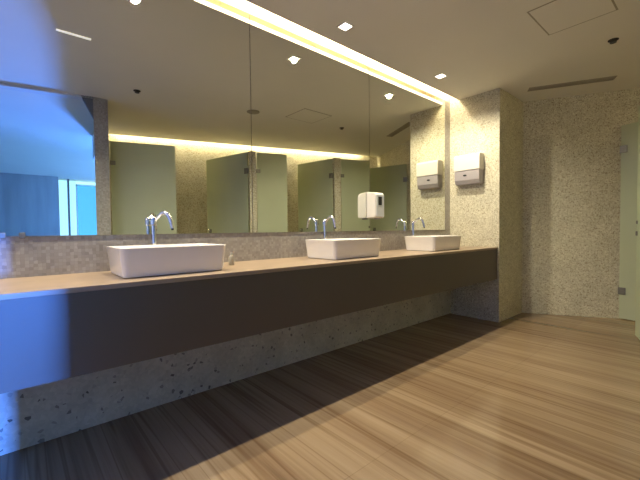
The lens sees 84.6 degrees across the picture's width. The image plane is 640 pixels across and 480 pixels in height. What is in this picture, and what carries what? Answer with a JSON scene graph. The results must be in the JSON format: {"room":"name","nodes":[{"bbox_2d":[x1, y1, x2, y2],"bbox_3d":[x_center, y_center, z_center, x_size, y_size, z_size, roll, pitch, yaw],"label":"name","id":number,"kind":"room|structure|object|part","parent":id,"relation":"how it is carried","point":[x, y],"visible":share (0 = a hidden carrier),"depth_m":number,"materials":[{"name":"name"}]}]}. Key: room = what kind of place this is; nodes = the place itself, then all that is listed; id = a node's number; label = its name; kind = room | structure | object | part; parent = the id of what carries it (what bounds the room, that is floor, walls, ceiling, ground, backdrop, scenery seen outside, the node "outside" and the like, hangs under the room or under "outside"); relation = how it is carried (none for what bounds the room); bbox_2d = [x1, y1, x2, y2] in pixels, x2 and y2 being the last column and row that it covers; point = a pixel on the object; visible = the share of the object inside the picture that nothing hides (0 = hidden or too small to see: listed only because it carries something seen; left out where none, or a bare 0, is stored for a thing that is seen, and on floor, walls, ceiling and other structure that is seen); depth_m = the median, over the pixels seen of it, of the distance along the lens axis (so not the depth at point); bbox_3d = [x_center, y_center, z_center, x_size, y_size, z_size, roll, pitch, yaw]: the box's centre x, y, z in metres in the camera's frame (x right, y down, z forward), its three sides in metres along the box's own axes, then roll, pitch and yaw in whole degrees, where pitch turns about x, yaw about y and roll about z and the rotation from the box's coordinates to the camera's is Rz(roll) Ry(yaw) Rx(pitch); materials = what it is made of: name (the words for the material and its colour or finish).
{"room":"public restroom","nodes":[
{"label":"public restroom","id":0,"kind":"room"},
{"bbox_2d":[0,0,449,455],"bbox_3d":[-0.904,-0.435,2.428,6.825,2.950,0.200,-2,2,-41],"label":"wall","id":1,"kind":"structure","parent":0,"point":[34,415],"depth_m":2.36,"materials":[{"name":"stone"}]},
{"bbox_2d":[0,0,252,238],"bbox_3d":[-1.513,-0.820,1.752,2.642,1.625,0.016,-2,2,-41],"label":"mirror panel","id":2,"kind":"object","parent":1,"relation":"attached to","point":[115,115],"visible":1,"depth_m":2.06,"materials":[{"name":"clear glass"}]},
{"bbox_2d":[0,246,497,393],"bbox_3d":[-0.597,0.352,2.182,6.521,0.369,0.595,-2,2,-41],"label":"countertop","id":3,"kind":"structure","parent":1,"relation":"attached to","point":[53,328],"depth_m":1.75,"materials":[{"name":"beige stone"}]},
{"bbox_2d":[150,211,173,244],"bbox_3d":[-0.954,-0.001,2.113,0.165,0.348,0.051,0,2,22],"label":"faucet","id":4,"kind":"object","parent":3,"relation":"on","point":[153,220],"visible":0.74,"depth_m":2.12,"materials":[{"name":"silver metal"}]},
{"bbox_3d":[-0.938,-0.121,2.112,0.135,0.108,0.025,0,2,15],"label":"spout","id":5,"kind":"part","parent":4,"relation":"part of","materials":[{"name":"silver metal"}]},
{"bbox_2d":[107,243,225,277],"bbox_3d":[-0.848,0.103,1.963,0.545,0.146,0.372,-2,2,-41],"label":"basin","id":6,"kind":"object","parent":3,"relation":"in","point":[134,261],"visible":1,"depth_m":1.81,"materials":[{"name":"white ceramic"}]},
{"bbox_2d":[228,251,233,264],"bbox_3d":[-0.576,0.116,2.297,0.036,0.096,0.050,-2,2,-41],"label":"soap bottle","id":7,"kind":"object","parent":3,"relation":"on","point":[231,257],"visible":0.99,"depth_m":2.29,"materials":[{"name":"beige plastic"}]},
{"bbox_2d":[323,215,335,238],"bbox_3d":[0.080,-0.037,2.996,0.052,0.348,0.166,-2,2,-41],"label":"faucet","id":8,"kind":"object","parent":3,"relation":"on","point":[329,216],"visible":0.77,"depth_m":3.02,"materials":[{"name":"silver metal"}]},
{"bbox_3d":[0.089,-0.157,2.982,0.025,0.108,0.135,-2,2,-41],"label":"spout","id":9,"kind":"part","parent":8,"relation":"part of","materials":[{"name":"silver metal"}]},
{"bbox_2d":[305,238,380,259],"bbox_3d":[0.193,0.066,2.870,0.545,0.146,0.372,-2,2,-41],"label":"basin","id":10,"kind":"object","parent":3,"relation":"in","point":[339,248],"visible":1,"depth_m":2.71,"materials":[{"name":"white ceramic"}]},
{"bbox_2d":[411,217,424,235],"bbox_3d":[1.069,-0.073,3.850,0.052,0.348,0.165,-2,2,-41],"label":"faucet","id":11,"kind":"object","parent":3,"relation":"on","point":[419,218],"visible":0.8,"depth_m":3.87,"materials":[{"name":"silver metal"}]},
{"bbox_3d":[1.084,-0.193,3.840,0.135,0.108,0.025,1,2,43],"label":"spout","id":12,"kind":"part","parent":11,"relation":"part of","materials":[{"name":"silver metal"}]},
{"bbox_2d":[404,235,460,250],"bbox_3d":[1.197,0.030,3.722,0.545,0.146,0.372,-2,2,-41],"label":"basin","id":13,"kind":"object","parent":3,"relation":"in","point":[429,242],"visible":0.98,"depth_m":3.56,"materials":[{"name":"white ceramic"}]},
{"bbox_2d":[249,14,369,232],"bbox_3d":[-0.013,-0.880,3.052,1.319,1.613,0.007,-2,2,-41],"label":"mirror panel","id":14,"kind":"object","parent":1,"relation":"attached to","point":[310,100],"visible":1,"depth_m":2.96,"materials":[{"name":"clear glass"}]},
{"bbox_2d":[367,192,383,218],"bbox_3d":[0.547,-0.339,3.459,0.136,0.269,0.124,-2,2,-41],"label":"soap dispenser","id":15,"kind":"object","parent":14,"relation":"attached to","point":[375,201],"visible":1,"depth_m":3.41,"materials":[{"name":"white plastic"}]},
{"bbox_3d":[0.585,-0.334,3.416,0.112,0.213,0.004,-2,2,-41],"label":"plate","id":16,"kind":"part","parent":15,"relation":"part of","materials":[{"name":"grey plastic"}]},
{"bbox_2d":[369,67,444,230],"bbox_3d":[1.025,-0.917,3.947,1.414,1.613,0.007,-2,2,-41],"label":"mirror panel","id":17,"kind":"object","parent":1,"relation":"attached to","point":[407,122],"visible":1,"depth_m":3.88,"materials":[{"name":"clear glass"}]},
{"bbox_2d":[0,313,639,479],"bbox_3d":[3.226,1.151,-1.242,11.600,0.100,11.200,-2,2,-41],"label":"floor","id":18,"kind":"structure","parent":0,"point":[522,396],"depth_m":2.03,"materials":[{"name":"wood"}]},
{"bbox_2d":[635,105,639,339],"bbox_3d":[3.004,-0.173,3.252,0.030,2.268,0.569,0,2,32],"label":"glass panel","id":19,"kind":"object","parent":18,"relation":"on","point":[637,233],"visible":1,"depth_m":3.44,"materials":[{"name":"glass"}]},
{"bbox_2d":[245,0,639,101],"bbox_3d":[3.300,-1.611,-1.443,11.600,0.030,10.880,-2,2,-41],"label":"ceiling","id":20,"kind":"structure","parent":0,"point":[482,46],"depth_m":3.02,"materials":[{"name":"white paint"}]},
{"bbox_2d":[336,21,353,31],"bbox_3d":[0.200,-1.680,2.769,0.100,0.006,0.100,-2,2,-41],"label":"recessed light","id":21,"kind":"object","parent":20,"relation":"in","point":[345,26],"visible":1,"depth_m":2.77,"materials":[{"name":"beige"}]},
{"bbox_2d":[434,73,447,78],"bbox_3d":[1.265,-1.718,3.688,0.100,0.006,0.100,-2,2,-41],"label":"recessed light","id":22,"kind":"object","parent":20,"relation":"in","point":[442,75],"visible":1,"depth_m":3.69,"materials":[{"name":"beige"}]},
{"bbox_2d":[527,76,616,91],"bbox_3d":[2.795,-1.739,3.931,0.814,0.012,0.116,0,2,21],"label":"ceiling vent","id":23,"kind":"object","parent":20,"relation":"in","point":[610,78],"visible":1,"depth_m":3.91,"materials":[{"name":"black metal"}]},
{"bbox_2d":[527,0,617,35],"bbox_3d":[1.868,-1.695,2.603,0.490,0.003,0.450,-2,2,-41],"label":"access panel","id":24,"kind":"object","parent":20,"relation":"attached to","point":[555,16],"visible":1,"depth_m":2.62,"materials":[{"name":"white paint"}]},
{"bbox_2d":[608,38,618,43],"bbox_3d":[2.515,-1.704,3.017,0.076,0.024,0.076,-2,2,-41],"label":"sprinkler","id":25,"kind":"object","parent":20,"relation":"attached to","point":[613,40],"visible":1,"depth_m":3.01,"materials":[{"name":"black plastic"}]},
{"bbox_2d":[450,88,522,321],"bbox_3d":[2.247,-0.537,4.743,1.175,2.950,0.810,-2,2,-41],"label":"wall","id":26,"kind":"structure","parent":0,"point":[489,213],"depth_m":4.26,"materials":[{"name":"beige stone"}]},
{"bbox_2d":[454,152,483,185],"bbox_3d":[1.798,-0.851,4.257,0.122,0.355,0.320,-2,2,-41],"label":"paper towel dispenser","id":27,"kind":"object","parent":26,"relation":"attached to","point":[468,169],"visible":1,"depth_m":4.20,"materials":[{"name":"white plastic"}]},
{"bbox_2d":[522,88,639,318],"bbox_3d":[4.231,-0.538,4.020,3.800,2.950,0.200,0,2,20],"label":"wall","id":28,"kind":"structure","parent":0,"point":[572,155],"depth_m":4.33,"materials":[{"name":"beige stone"}]},
{"bbox_2d":[618,122,637,320],"bbox_3d":[3.703,-0.199,3.828,0.092,2.265,0.738,-1,2,-27],"label":"door","id":29,"kind":"structure","parent":28,"relation":"in","point":[626,289],"depth_m":4.07,"materials":[{"name":"glass"}]}
]}

